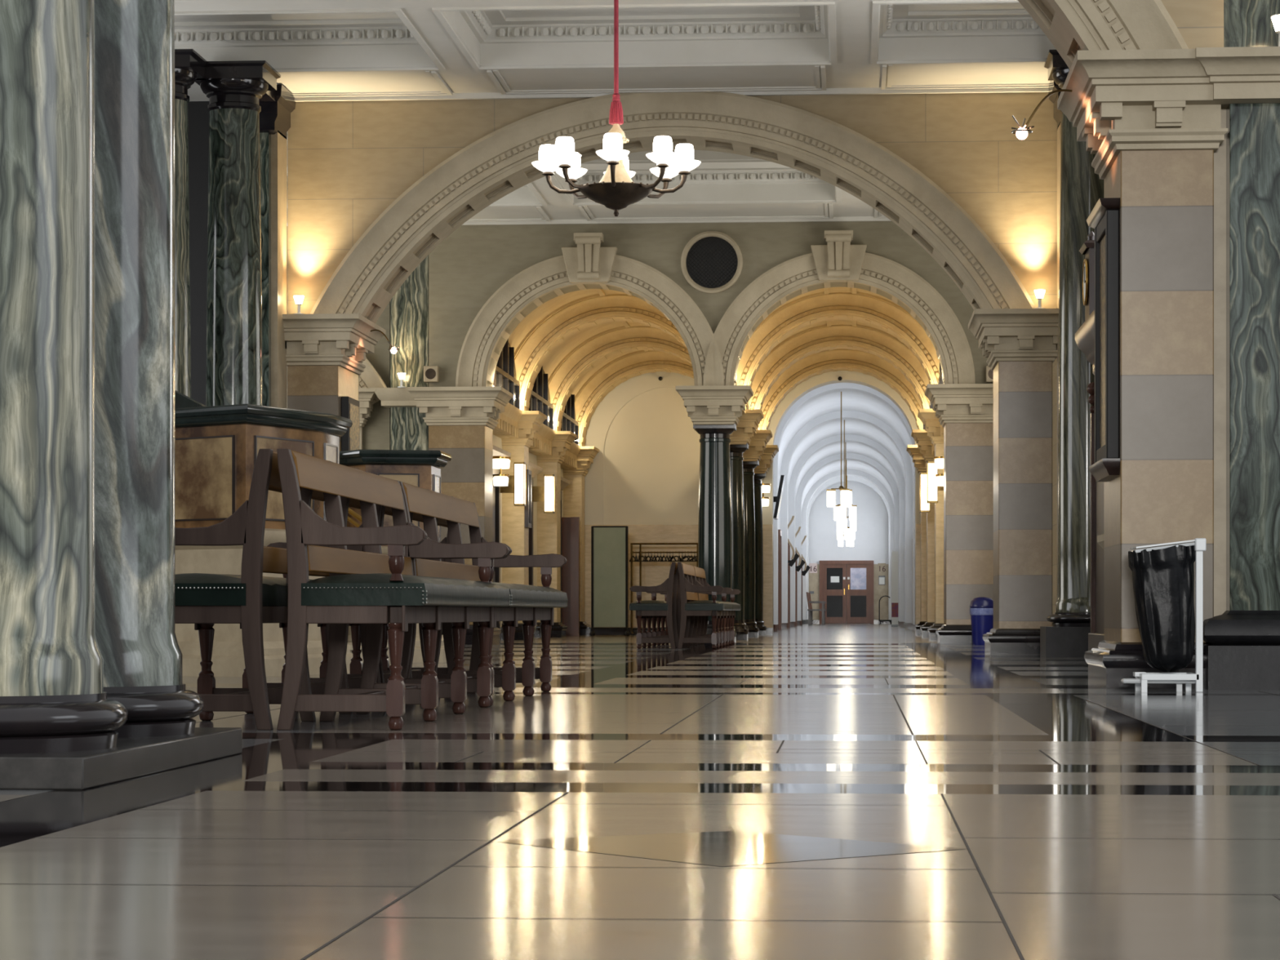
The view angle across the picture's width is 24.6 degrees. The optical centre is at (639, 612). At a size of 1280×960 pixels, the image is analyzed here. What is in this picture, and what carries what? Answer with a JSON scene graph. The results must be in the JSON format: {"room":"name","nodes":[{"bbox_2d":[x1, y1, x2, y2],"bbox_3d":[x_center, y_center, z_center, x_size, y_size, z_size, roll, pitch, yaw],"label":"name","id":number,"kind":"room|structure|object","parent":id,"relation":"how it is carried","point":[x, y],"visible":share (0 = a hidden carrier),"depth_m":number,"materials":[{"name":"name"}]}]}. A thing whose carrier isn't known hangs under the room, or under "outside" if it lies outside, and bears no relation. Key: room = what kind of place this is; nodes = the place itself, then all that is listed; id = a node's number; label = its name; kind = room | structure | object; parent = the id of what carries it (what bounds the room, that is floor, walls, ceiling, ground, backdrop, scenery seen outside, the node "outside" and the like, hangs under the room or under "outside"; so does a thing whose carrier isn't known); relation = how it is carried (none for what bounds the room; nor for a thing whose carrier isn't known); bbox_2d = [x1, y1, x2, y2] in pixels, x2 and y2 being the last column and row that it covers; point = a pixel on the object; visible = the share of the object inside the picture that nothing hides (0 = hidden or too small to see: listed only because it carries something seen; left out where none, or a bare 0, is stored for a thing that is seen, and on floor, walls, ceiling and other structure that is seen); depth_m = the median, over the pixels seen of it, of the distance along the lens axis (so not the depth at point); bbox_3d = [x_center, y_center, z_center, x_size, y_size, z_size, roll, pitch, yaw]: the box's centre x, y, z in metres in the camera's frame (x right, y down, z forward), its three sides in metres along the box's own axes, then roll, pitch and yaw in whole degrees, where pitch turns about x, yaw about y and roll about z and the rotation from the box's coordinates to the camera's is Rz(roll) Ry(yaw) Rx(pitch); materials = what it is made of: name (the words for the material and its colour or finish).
{"room":"grand public lobby","nodes":[
{"label":"grand public lobby","id":0,"kind":"room"},
{"bbox_2d":[187,101,208,405],"bbox_3d":[-5.070,-2.170,28.241,3.000,5.080,15.600,0,0,4],"label":"wall","id":1,"kind":"structure","parent":0,"point":[197,112],"depth_m":27.07,"materials":[{"name":"stone"}]},
{"bbox_2d":[282,313,386,451],"bbox_3d":[-2.945,-1.165,27.335,0.920,3.070,1.550,0,0,4],"label":"stone pier","id":2,"kind":"object","parent":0,"point":[326,353],"visible":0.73,"depth_m":26.78,"materials":[{"name":"beige stone"}]},
{"bbox_2d":[293,295,304,314],"bbox_3d":[-3.098,-2.788,26.674,0.100,0.175,0.098,0,0,4],"label":"uplight","id":3,"kind":"object","parent":2,"relation":"on","point":[298,299],"visible":1,"depth_m":26.65,"materials":[{"name":"white glass"}]},
{"bbox_2d":[341,396,359,451],"bbox_3d":[-2.680,-1.580,27.215,0.075,0.800,0.600,0,0,4],"label":"notice board","id":4,"kind":"object","parent":2,"relation":"attached to","point":[349,406],"visible":0.56,"depth_m":27.03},
{"bbox_2d":[358,301,390,449],"bbox_3d":[-5.824,-2.170,35.815,5.629,5.080,0.650,0,0,4],"label":"wall","id":5,"kind":"structure","parent":0,"point":[374,418],"depth_m":35.72,"materials":[{"name":"stone"}]},
{"bbox_2d":[493,338,599,639],"bbox_3d":[-1.520,-1.590,42.371,0.775,3.920,12.900,0,0,4],"label":"wall","id":6,"kind":"structure","parent":0,"point":[529,436],"depth_m":43.25,"materials":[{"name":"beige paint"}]},
{"bbox_2d":[493,444,511,640],"bbox_3d":[-1.978,-0.865,37.617,0.390,2.470,2.290,0,0,4],"label":"door","id":7,"kind":"structure","parent":6,"relation":"in","point":[496,451],"depth_m":38.43,"materials":[{"name":"brown wood"}]},
{"bbox_2d":[493,444,511,457],"bbox_3d":[-1.978,-2.015,37.617,0.390,0.170,2.290,0,0,4],"label":"hood","id":8,"kind":"object","parent":7,"relation":"attached to","point":[496,451],"depth_m":37.67,"materials":[{"name":"beige stone"}]},
{"bbox_2d":[493,455,511,486],"bbox_3d":[-1.759,-1.790,37.125,0.252,0.380,0.252,0,0,4],"label":"sconce","id":9,"kind":"object","parent":6,"relation":"attached to","point":[500,462],"visible":0.93,"depth_m":37.04,"materials":[{"name":"beige"}]},
{"bbox_2d":[500,462,525,506],"bbox_3d":[-1.715,-1.696,38.826,0.400,0.573,0.190,0,0,4],"label":"wall lantern","id":10,"kind":"object","parent":6,"relation":"attached to","point":[517,482],"visible":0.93,"depth_m":38.73,"materials":[{"name":"beige"}]},
{"bbox_2d":[524,469,531,528],"bbox_3d":[-1.516,-1.540,39.834,0.050,0.780,0.400,0,0,4],"label":"wall mirror","id":11,"kind":"object","parent":6,"relation":"attached to","point":[528,473],"visible":0.91,"depth_m":39.65,"materials":[{"name":"mirror"}]},
{"bbox_2d":[528,462,542,585],"bbox_3d":[-1.687,-0.865,41.631,0.390,2.470,2.240,0,0,4],"label":"pilaster","id":12,"kind":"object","parent":6,"relation":"in","point":[535,469],"depth_m":42.43,"materials":[{"name":"stone"}]},
{"bbox_2d":[528,462,542,478],"bbox_3d":[-1.687,-2.015,41.631,0.390,0.170,2.240,0,0,4],"label":"hood","id":13,"kind":"object","parent":12,"relation":"attached to","point":[535,469],"depth_m":42.07,"materials":[{"name":"beige stone"}]},
{"bbox_2d":[531,474,555,513],"bbox_3d":[-1.459,-1.686,41.815,0.479,0.547,0.190,0,0,4],"label":"wall lantern","id":14,"kind":"object","parent":6,"relation":"attached to","point":[545,494],"visible":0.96,"depth_m":41.72,"materials":[{"name":"beige"}]},
{"bbox_2d":[560,476,570,622],"bbox_3d":[-1.376,-0.865,45.920,0.390,2.470,2.040,0,0,4],"label":"pilaster","id":15,"kind":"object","parent":6,"relation":"in","point":[565,482],"depth_m":46.62,"materials":[{"name":"stone"}]},
{"bbox_2d":[560,476,570,490],"bbox_3d":[-1.376,-2.015,45.920,0.390,0.170,2.040,0,0,4],"label":"hood","id":16,"kind":"object","parent":15,"relation":"attached to","point":[565,482],"depth_m":46.36,"materials":[{"name":"beige stone"}]},
{"bbox_2d":[562,516,579,635],"bbox_3d":[-1.146,-0.578,47.071,0.342,1.897,0.170,0,0,4],"label":"door","id":17,"kind":"structure","parent":6,"relation":"in","point":[571,526],"depth_m":46.98,"materials":[{"name":"red wood"}]},
{"bbox_2d":[174,0,1056,225],"bbox_3d":[-0.891,-4.935,22.273,11.800,0.550,25.900,0,0,4],"label":"ceiling","id":18,"kind":"structure","parent":0,"point":[320,50],"depth_m":25.34,"materials":[{"name":"white paint"}]},
{"bbox_2d":[531,0,701,216],"bbox_3d":[-0.167,-3.998,20.666,1.122,2.425,1.122,0,0,-20],"label":"chandelier","id":19,"kind":"object","parent":18,"relation":"hanging from","point":[616,190],"visible":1,"depth_m":20.58,"materials":[{"name":"glass"}]},
{"bbox_2d":[0,623,1279,959],"bbox_3d":[2.497,0.370,34.410,24.000,0.001,125.000,0,0,4],"label":"floor","id":20,"kind":"structure","parent":0,"point":[806,791],"depth_m":5.00,"materials":[{"name":"tile"}]},
{"bbox_2d":[0,0,128,753],"bbox_3d":[-1.484,-2.204,6.565,0.721,5.012,0.721,0,0,4],"label":"marble column","id":21,"kind":"structure","parent":20,"relation":"on","point":[53,699],"depth_m":6.38,"materials":[{"name":"stone"}]},
{"bbox_2d":[0,727,242,790],"bbox_3d":[-1.676,0.336,6.960,1.150,0.068,1.600,0,0,4],"label":"plinth","id":22,"kind":"object","parent":20,"relation":"on","point":[131,757],"visible":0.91,"depth_m":6.42,"materials":[{"name":"stone"}]},
{"bbox_2d":[94,0,204,737],"bbox_3d":[-1.427,-2.204,7.343,0.721,5.012,0.721,0,0,4],"label":"marble column","id":23,"kind":"structure","parent":20,"relation":"on","point":[139,647],"depth_m":7.17,"materials":[{"name":"stone"}]},
{"bbox_2d":[174,48,207,398],"bbox_3d":[-4.035,-2.160,24.807,0.740,5.060,0.740,0,0,4],"label":"marble column","id":24,"kind":"structure","parent":20,"relation":"on","point":[189,65],"depth_m":24.67,"materials":[{"name":"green stone"}]},
{"bbox_2d":[195,60,280,406],"bbox_3d":[-3.497,-2.160,25.319,0.740,5.060,0.740,0,0,4],"label":"marble column","id":25,"kind":"structure","parent":20,"relation":"on","point":[233,90],"depth_m":25.12,"materials":[{"name":"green stone"}]},
{"bbox_2d":[174,404,352,676],"bbox_3d":[-3.580,-0.415,17.693,3.536,1.570,1.508,0,0,4],"label":"pedestal","id":26,"kind":"object","parent":20,"relation":"on","point":[217,447],"visible":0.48,"depth_m":17.21,"materials":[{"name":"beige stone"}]},
{"bbox_2d":[258,84,295,408],"bbox_3d":[-3.522,-2.165,26.153,0.670,5.070,1.460,0,0,4],"label":"marble pilaster","id":27,"kind":"object","parent":20,"relation":"on","point":[277,106],"visible":0.34,"depth_m":26.36,"materials":[{"name":"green stone"}]},
{"bbox_2d":[174,448,382,729],"bbox_3d":[-1.317,-0.072,10.383,0.476,0.885,2.290,0,0,4],"label":"bench","id":28,"kind":"object","parent":20,"relation":"on","point":[250,599],"visible":0.46,"depth_m":9.25,"materials":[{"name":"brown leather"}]},
{"bbox_2d":[174,573,312,605],"bbox_3d":[-1.355,-0.075,10.385,0.396,0.106,2.272,0,0,4],"label":"cushion","id":29,"kind":"object","parent":28,"relation":"on","point":[190,588],"depth_m":9.25,"materials":[{"name":"green leather"}]},
{"bbox_2d":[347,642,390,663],"bbox_3d":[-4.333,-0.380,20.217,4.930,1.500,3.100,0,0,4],"label":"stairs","id":30,"kind":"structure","parent":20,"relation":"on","point":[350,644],"depth_m":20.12,"materials":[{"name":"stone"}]},
{"bbox_2d":[174,390,206,408],"bbox_3d":[-3.049,-1.020,18.755,0.605,1.181,0.270,0,0,4],"label":"stair handrail","id":31,"kind":"object","parent":30,"relation":"on","point":[181,401],"visible":0.02,"depth_m":18.61,"materials":[{"name":"black stone"}]},
{"bbox_2d":[346,507,362,527],"bbox_3d":[-2.073,-0.241,20.704,0.318,1.222,0.036,0,0,4],"label":"brass handrail","id":32,"kind":"object","parent":30,"relation":"on","point":[352,513],"visible":0.02,"depth_m":20.69,"materials":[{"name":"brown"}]},
{"bbox_2d":[310,505,460,683],"bbox_3d":[-1.150,-0.072,12.677,0.476,0.885,2.290,0,0,4],"label":"bench","id":33,"kind":"object","parent":20,"relation":"on","point":[356,664],"visible":0.14,"depth_m":13.03,"materials":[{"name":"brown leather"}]},
{"bbox_2d":[276,448,511,730],"bbox_3d":[-0.823,-0.072,10.347,0.476,0.885,2.290,0,0,4],"label":"bench","id":34,"kind":"object","parent":20,"relation":"on","point":[371,588],"visible":1,"depth_m":9.56,"materials":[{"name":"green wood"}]},
{"bbox_2d":[301,573,511,606],"bbox_3d":[-0.784,-0.075,10.344,0.396,0.106,2.272,0,0,4],"label":"cushion","id":35,"kind":"object","parent":34,"relation":"on","point":[339,589],"depth_m":9.23,"materials":[{"name":"green leather"}]},
{"bbox_2d":[339,449,451,662],"bbox_3d":[-3.213,-0.415,22.120,3.588,1.570,0.778,0,0,7],"label":"pedestal","id":36,"kind":"object","parent":20,"relation":"on","point":[421,468],"visible":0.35,"depth_m":21.74,"materials":[{"name":"beige stone"}]},
{"bbox_2d":[374,254,428,450],"bbox_3d":[-2.764,-2.170,35.694,0.800,5.080,0.840,0,0,4],"label":"marble pilaster","id":37,"kind":"object","parent":20,"relation":"on","point":[409,306],"visible":0.47,"depth_m":35.44,"materials":[{"name":"stone"}]},
{"bbox_2d":[407,386,513,643],"bbox_3d":[-2.179,-1.165,35.751,1.130,3.070,1.250,0,0,4],"label":"stone pier","id":38,"kind":"object","parent":20,"relation":"on","point":[461,422],"visible":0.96,"depth_m":35.34,"materials":[{"name":"beige stone"}]},
{"bbox_2d":[399,481,567,706],"bbox_3d":[-0.657,-0.072,12.641,0.476,0.885,2.290,0,0,4],"label":"bench","id":39,"kind":"object","parent":20,"relation":"on","point":[529,604],"visible":0.62,"depth_m":12.84,"materials":[{"name":"wood"}]},
{"bbox_2d":[491,582,567,608],"bbox_3d":[-0.618,-0.075,12.638,0.396,0.106,2.272,0,0,4],"label":"cushion","id":40,"kind":"object","parent":39,"relation":"on","point":[522,596],"depth_m":12.46,"materials":[{"name":"green leather"}]},
{"bbox_2d":[589,525,630,635],"bbox_3d":[-0.479,-0.500,46.456,0.606,1.740,0.500,0,0,4],"label":"folding screen","id":41,"kind":"object","parent":20,"relation":"on","point":[609,544],"visible":0.96,"depth_m":46.45,"materials":[{"name":"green fabric"}]},
{"bbox_2d":[629,562,680,648],"bbox_3d":[0.208,-0.072,31.157,0.476,0.885,2.290,0,0,4],"label":"bench","id":42,"kind":"object","parent":20,"relation":"on","point":[646,611],"visible":0.91,"depth_m":30.04,"materials":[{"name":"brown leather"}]},
{"bbox_2d":[629,600,667,610],"bbox_3d":[0.169,-0.075,31.159,0.396,0.106,2.272,0,0,4],"label":"cushion","id":43,"kind":"object","parent":42,"relation":"on","point":[646,605],"depth_m":30.03,"materials":[{"name":"green leather"}]},
{"bbox_2d":[655,593,668,645],"bbox_3d":[0.374,-0.072,33.451,0.476,0.885,2.290,0,0,4],"label":"bench","id":44,"kind":"object","parent":20,"relation":"on","point":[663,620],"visible":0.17,"depth_m":33.80,"materials":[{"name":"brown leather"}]},
{"bbox_2d":[629,542,697,634],"bbox_3d":[0.417,-0.388,47.294,1.139,1.468,0.567,0,0,4],"label":"rail","id":45,"kind":"object","parent":20,"relation":"on","point":[640,552],"visible":0.52,"depth_m":47.31,"materials":[{"name":"gold metal"}]},
{"bbox_2d":[677,562,733,648],"bbox_3d":[0.701,-0.072,31.121,0.476,0.885,2.290,0,0,4],"label":"bench","id":46,"kind":"object","parent":20,"relation":"on","point":[691,608],"visible":1,"depth_m":30.00,"materials":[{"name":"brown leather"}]},
{"bbox_2d":[684,600,733,610],"bbox_3d":[0.740,-0.075,31.118,0.396,0.106,2.272,0,0,4],"label":"cushion","id":47,"kind":"object","parent":46,"relation":"on","point":[690,605],"depth_m":30.00,"materials":[{"name":"green leather"}]},
{"bbox_2d":[675,385,753,643],"bbox_3d":[0.906,-1.165,35.502,0.890,3.070,1.100,0,0,4],"label":"column","id":48,"kind":"structure","parent":20,"relation":"on","point":[714,411],"depth_m":35.29,"materials":[{"name":"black stone"}]},
{"bbox_2d":[693,565,741,646],"bbox_3d":[0.868,-0.072,33.415,0.476,0.885,2.290,0,0,4],"label":"bench","id":49,"kind":"object","parent":20,"relation":"on","point":[702,625],"visible":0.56,"depth_m":33.76,"materials":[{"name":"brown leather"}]},
{"bbox_2d":[727,601,740,610],"bbox_3d":[0.906,-0.075,33.412,0.396,0.106,2.272,0,0,4],"label":"cushion","id":50,"kind":"object","parent":49,"relation":"on","point":[736,606],"depth_m":33.32,"materials":[{"name":"green leather"}]},
{"bbox_2d":[729,409,763,639],"bbox_3d":[1.207,-1.165,39.642,0.890,3.070,1.100,0,0,4],"label":"column","id":51,"kind":"structure","parent":20,"relation":"on","point":[740,440],"depth_m":39.44,"materials":[{"name":"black stone"}]},
{"bbox_2d":[742,430,772,637],"bbox_3d":[1.525,-1.165,44.030,0.890,3.070,1.100,0,0,4],"label":"column","id":52,"kind":"structure","parent":20,"relation":"on","point":[752,457],"depth_m":43.83,"materials":[{"name":"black stone"}]},
{"bbox_2d":[753,444,778,635],"bbox_3d":[1.807,-1.165,47.920,0.890,3.070,1.100,0,0,4],"label":"column","id":53,"kind":"structure","parent":20,"relation":"on","point":[760,472],"depth_m":47.74,"materials":[{"name":"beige stone"}]},
{"bbox_2d":[761,483,770,506],"bbox_3d":[2.020,-1.930,48.143,0.252,0.380,0.378,0,0,4],"label":"sconce","id":54,"kind":"object","parent":53,"relation":"attached to","point":[766,487],"visible":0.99,"depth_m":47.99,"materials":[{"name":"beige"}]},
{"bbox_2d":[806,591,824,624],"bbox_3d":[5.299,-0.120,88.649,0.540,0.980,1.800,0,0,4],"label":"bench","id":55,"kind":"object","parent":20,"relation":"on","point":[809,602],"visible":0.92,"depth_m":87.78,"materials":[{"name":"brown wood"}]},
{"bbox_2d":[891,551,897,626],"bbox_3d":[6.569,-0.605,75.723,0.175,1.950,0.160,0,0,4],"label":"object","id":56,"kind":"object","parent":20,"relation":"on","point":[894,553],"visible":1,"depth_m":75.71,"materials":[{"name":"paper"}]},
{"bbox_2d":[924,383,993,644],"bbox_3d":[4.015,-1.165,35.302,1.150,3.070,1.250,0,0,4],"label":"stone pier","id":57,"kind":"object","parent":20,"relation":"on","point":[965,411],"visible":0.66,"depth_m":34.91,"materials":[{"name":"beige stone"}]},
{"bbox_2d":[969,596,993,644],"bbox_3d":[3.994,0.094,34.251,0.300,0.552,0.300,0,0,4],"label":"waste bin","id":58,"kind":"object","parent":20,"relation":"on","point":[981,608],"visible":0.88,"depth_m":34.14,"materials":[{"name":"blue plastic"}]},
{"bbox_2d":[968,308,1058,653],"bbox_3d":[3.490,-1.165,26.818,0.930,3.070,1.450,0,0,4],"label":"stone pier","id":59,"kind":"object","parent":20,"relation":"on","point":[1020,345],"visible":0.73,"depth_m":26.32,"materials":[{"name":"beige stone"}]},
{"bbox_2d":[1034,289,1044,308],"bbox_3d":[3.565,-2.788,26.191,0.100,0.175,0.098,0,0,4],"label":"uplight","id":60,"kind":"object","parent":59,"relation":"on","point":[1039,294],"visible":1,"depth_m":26.16,"materials":[{"name":"white glass"}]},
{"bbox_2d":[1048,80,1061,598],"bbox_3d":[3.980,-2.165,25.980,0.700,5.070,0.720,0,0,4],"label":"marble pilaster","id":61,"kind":"object","parent":20,"relation":"on","point":[1053,86],"visible":0.17,"depth_m":26.12,"materials":[{"name":"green stone"}]},
{"bbox_2d":[1040,49,1103,657],"bbox_3d":[3.774,-2.160,24.792,0.740,5.060,0.740,0,0,4],"label":"marble column","id":62,"kind":"structure","parent":20,"relation":"on","point":[1081,188],"depth_m":24.59,"materials":[{"name":"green stone"}]},
{"bbox_2d":[1075,231,1103,650],"bbox_3d":[3.479,-1.150,20.703,0.730,3.040,1.780,0,0,4],"label":"clock","id":63,"kind":"object","parent":20,"relation":"on","point":[1085,335],"visible":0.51,"depth_m":20.98,"materials":[{"name":"brown wood"}]},
{"bbox_2d":[1079,231,1094,320],"bbox_3d":[3.300,-2.360,20.715,0.370,0.620,0.460,0,0,4],"label":"hood","id":64,"kind":"object","parent":63,"relation":"attached to","point":[1087,249],"depth_m":20.54,"materials":[{"name":"wood"}]},
{"bbox_2d":[1057,48,1227,688],"bbox_3d":[2.601,-1.165,14.775,0.900,3.070,1.400,0,0,4],"label":"stone pier","id":65,"kind":"object","parent":20,"relation":"on","point":[1150,120],"visible":0.77,"depth_m":14.30,"materials":[{"name":"beige stone"}]},
{"bbox_2d":[1010,88,1072,139],"bbox_3d":[2.002,-2.475,14.627,0.314,0.234,0.117,0,0,16],"label":"spot lamp","id":66,"kind":"object","parent":65,"relation":"attached to","point":[1022,133],"visible":1,"depth_m":14.62,"materials":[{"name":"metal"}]},
{"bbox_2d":[1086,197,1119,481],"bbox_3d":[2.343,-1.348,14.749,0.140,1.352,0.820,0,0,4],"label":"board","id":67,"kind":"object","parent":65,"relation":"attached to","point":[1104,217],"visible":0.99,"depth_m":14.39,"materials":[{"name":"brown wood"}]},
{"bbox_2d":[1120,537,1206,692],"bbox_3d":[2.451,0.013,13.804,0.377,0.715,0.331,0,0,4],"label":"stand","id":68,"kind":"object","parent":20,"relation":"on","point":[1140,680],"visible":0.98,"depth_m":13.64,"materials":[{"name":"white metal"}]},
{"bbox_2d":[1128,544,1195,672],"bbox_3d":[2.454,-0.022,13.806,0.314,0.607,0.306,0,0,4],"label":"bag","id":69,"kind":"object","parent":68,"relation":"hanging from","point":[1163,579],"visible":1,"depth_m":13.69,"materials":[{"name":"plastic"}]},
{"bbox_2d":[1195,0,1279,689],"bbox_3d":[3.438,-2.160,14.499,1.490,5.060,1.030,0,0,4],"label":"marble pilaster","id":70,"kind":"object","parent":20,"relation":"on","point":[1243,632],"visible":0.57,"depth_m":14.22,"materials":[{"name":"green stone"}]},
{"bbox_2d":[1271,14,1279,46],"bbox_3d":[3.093,-2.788,14.163,0.100,0.175,0.098,0,0,4],"label":"uplight","id":71,"kind":"object","parent":70,"relation":"on","point":[1275,19],"visible":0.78,"depth_m":14.14,"materials":[{"name":"white glass"}]},
{"bbox_2d":[287,91,1057,323],"bbox_3d":[0.294,-3.602,26.917,6.990,2.256,0.865,0,0,4],"label":"wall","id":72,"kind":"structure","parent":0,"point":[375,187],"depth_m":26.57,"materials":[{"name":"paint"}]},
{"bbox_2d":[428,221,993,386],"bbox_3d":[1.112,-3.700,35.367,7.300,2.060,1.090,0,0,4],"label":"wall","id":73,"kind":"structure","parent":0,"point":[484,281],"depth_m":35.15,"materials":[{"name":"stone"}]},
{"bbox_2d":[423,365,439,382],"bbox_3d":[-2.510,-2.865,35.328,0.170,0.190,0.132,0,0,4],"label":"loudspeaker","id":74,"kind":"object","parent":73,"relation":"attached to","point":[431,373],"visible":1,"depth_m":35.27,"materials":[{"name":"beige plastic"}]},
{"bbox_2d":[425,368,435,379],"bbox_3d":[-2.514,-2.865,35.268,0.130,0.130,0.012,0,0,4],"label":"grille","id":75,"kind":"object","parent":74,"relation":"attached to","point":[430,373],"depth_m":35.26,"materials":[{"name":"metal"}]},
{"bbox_2d":[680,231,742,293],"bbox_3d":[0.858,-4.186,35.105,0.740,0.740,0.090,0,0,4],"label":"air vent","id":76,"kind":"object","parent":73,"relation":"in","point":[712,261],"visible":1,"depth_m":35.12,"materials":[{"name":"metal"}]},
{"bbox_2d":[685,236,737,288],"bbox_3d":[0.860,-4.186,35.135,0.624,0.624,0.024,0,0,4],"label":"grille","id":77,"kind":"object","parent":76,"relation":"attached to","point":[711,262],"depth_m":35.13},
{"bbox_2d":[986,365,993,382],"bbox_3d":[4.191,-2.826,34.842,0.170,0.190,0.132,0,0,4],"label":"loudspeaker","id":78,"kind":"object","parent":73,"relation":"attached to","point":[989,374],"visible":0.34,"depth_m":34.78,"materials":[{"name":"beige plastic"}]},
{"bbox_2d":[508,286,939,446],"bbox_3d":[1.395,-3.522,42.160,6.280,1.645,12.500,0,0,4],"label":"ceiling","id":79,"kind":"structure","parent":0,"point":[818,331],"depth_m":43.53,"materials":[{"name":"paint"}]},
{"bbox_2d":[584,370,920,635],"bbox_3d":[1.952,-2.030,48.669,6.350,4.800,0.635,0,0,4],"label":"wall","id":80,"kind":"structure","parent":0,"point":[643,477],"depth_m":48.58,"materials":[{"name":"beige paint"}]},
{"bbox_2d":[773,473,804,631],"bbox_3d":[3.747,-1.305,72.544,0.375,3.350,47.350,0,0,4],"label":"wall","id":81,"kind":"structure","parent":0,"point":[792,624],"depth_m":68.00,"materials":[{"name":"white paint"}]},
{"bbox_2d":[773,475,785,519],"bbox_3d":[2.486,-2.110,53.962,0.350,0.780,1.000,0,0,4],"label":"television","id":82,"kind":"object","parent":81,"relation":"attached to","point":[777,499],"visible":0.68,"depth_m":53.46,"materials":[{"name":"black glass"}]},
{"bbox_2d":[777,529,782,630],"bbox_3d":[2.966,-0.690,62.509,0.070,2.120,1.120,0,0,4],"label":"door","id":83,"kind":"structure","parent":81,"relation":"in","point":[780,531],"depth_m":61.96,"materials":[{"name":"red wood"}]},
{"bbox_2d":[786,539,790,627],"bbox_3d":[3.581,-0.690,70.987,0.070,2.120,1.120,0,0,4],"label":"door","id":84,"kind":"structure","parent":81,"relation":"in","point":[788,545],"depth_m":70.43,"materials":[{"name":"red wood"}]},
{"bbox_2d":[787,515,799,566],"bbox_3d":[3.514,-1.645,67.994,0.352,1.170,0.460,0,0,4],"label":"sculpture","id":85,"kind":"object","parent":81,"relation":"attached to","point":[794,557],"visible":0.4,"depth_m":67.90,"materials":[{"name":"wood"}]},
{"bbox_2d":[795,547,797,626],"bbox_3d":[4.232,-0.690,79.963,0.070,2.120,1.120,0,0,4],"label":"door","id":86,"kind":"structure","parent":81,"relation":"in","point":[796,562],"depth_m":79.40,"materials":[{"name":"red wood"}]},
{"bbox_2d":[773,382,915,624],"bbox_3d":[5.108,-2.140,72.470,3.060,4.740,47.300,0,0,4],"label":"vaulted corridor","id":87,"kind":"structure","parent":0,"point":[877,433],"depth_m":70.86,"materials":[{"name":"white paint"}]},
{"bbox_2d":[826,391,852,507],"bbox_3d":[3.913,-3.250,57.654,0.501,2.360,0.523,0,0,4],"label":"pendant light","id":88,"kind":"object","parent":87,"relation":"hanging from","point":[846,494],"visible":0.77,"depth_m":57.64,"materials":[{"name":"gold metal"}]},
{"bbox_2d":[833,419,857,520],"bbox_3d":[4.616,-3.250,66.105,0.521,2.360,0.505,0,0,4],"label":"pendant light","id":89,"kind":"object","parent":87,"relation":"hanging from","point":[839,512],"visible":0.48,"depth_m":66.13,"materials":[{"name":"glass"}]},
{"bbox_2d":[836,459,854,540],"bbox_3d":[5.872,-3.250,83.752,0.525,2.360,0.493,0,0,4],"label":"pendant light","id":90,"kind":"object","parent":87,"relation":"hanging from","point":[848,535],"visible":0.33,"depth_m":83.82,"materials":[{"name":"glass"}]},
{"bbox_2d":[836,442,856,531],"bbox_3d":[5.257,-3.250,74.786,0.518,2.360,0.511,0,0,4],"label":"pendant light","id":91,"kind":"object","parent":87,"relation":"hanging from","point":[842,526],"visible":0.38,"depth_m":74.79,"materials":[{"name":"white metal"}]},
{"bbox_2d":[804,481,889,623],"bbox_3d":[6.823,-2.080,96.111,2.900,4.900,0.195,0,0,4],"label":"wall","id":92,"kind":"structure","parent":0,"point":[871,535],"depth_m":96.03,"materials":[{"name":"white paint"}]},
{"bbox_2d":[819,560,873,623],"bbox_3d":[6.751,-0.664,96.013,1.774,2.068,0.100,0,0,4],"label":"door","id":93,"kind":"structure","parent":92,"relation":"in","point":[850,600],"depth_m":96.01,"materials":[{"name":"red wood"}]},
{"bbox_2d":[897,538,915,630],"bbox_3d":[6.465,-1.305,72.347,0.375,3.350,47.350,0,0,4],"label":"wall","id":94,"kind":"structure","parent":0,"point":[908,625],"depth_m":64.27,"materials":[{"name":"white paint"}]},
{"bbox_2d":[906,362,943,639],"bbox_3d":[4.309,-1.590,41.948,0.775,3.920,12.900,0,0,4],"label":"wall","id":95,"kind":"structure","parent":0,"point":[930,440],"depth_m":43.50,"materials":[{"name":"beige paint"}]},
{"bbox_2d":[920,472,929,512],"bbox_3d":[4.178,-1.690,41.406,0.459,0.556,0.190,0,0,4],"label":"wall lantern","id":96,"kind":"object","parent":95,"relation":"attached to","point":[924,505],"visible":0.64,"depth_m":41.33,"materials":[{"name":"beige"}]},
{"bbox_2d":[927,461,943,502],"bbox_3d":[3.973,-1.704,38.413,0.434,0.541,0.190,0,0,4],"label":"wall lantern","id":97,"kind":"object","parent":95,"relation":"attached to","point":[932,489],"visible":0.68,"depth_m":38.34,"materials":[{"name":"beige"}]},
{"bbox_2d":[933,456,943,486],"bbox_3d":[3.800,-1.772,36.721,0.252,0.380,0.252,0,0,4],"label":"sconce","id":98,"kind":"object","parent":95,"relation":"attached to","point":[939,461],"visible":0.42,"depth_m":36.65,"materials":[{"name":"beige"}]},
{"bbox_2d":[1052,357,1057,622],"bbox_3d":[4.263,-2.170,25.458,0.180,5.080,20.400,0,0,4],"label":"wall","id":99,"kind":"structure","parent":0,"point":[1055,363],"depth_m":33.97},
{"bbox_2d":[1017,0,1223,69],"bbox_3d":[-0.663,-2.180,15.012,7.095,5.100,1.400,0,0,4],"label":"wall","id":100,"kind":"structure","parent":0,"point":[1072,26],"depth_m":14.31,"materials":[{"name":"paint"}]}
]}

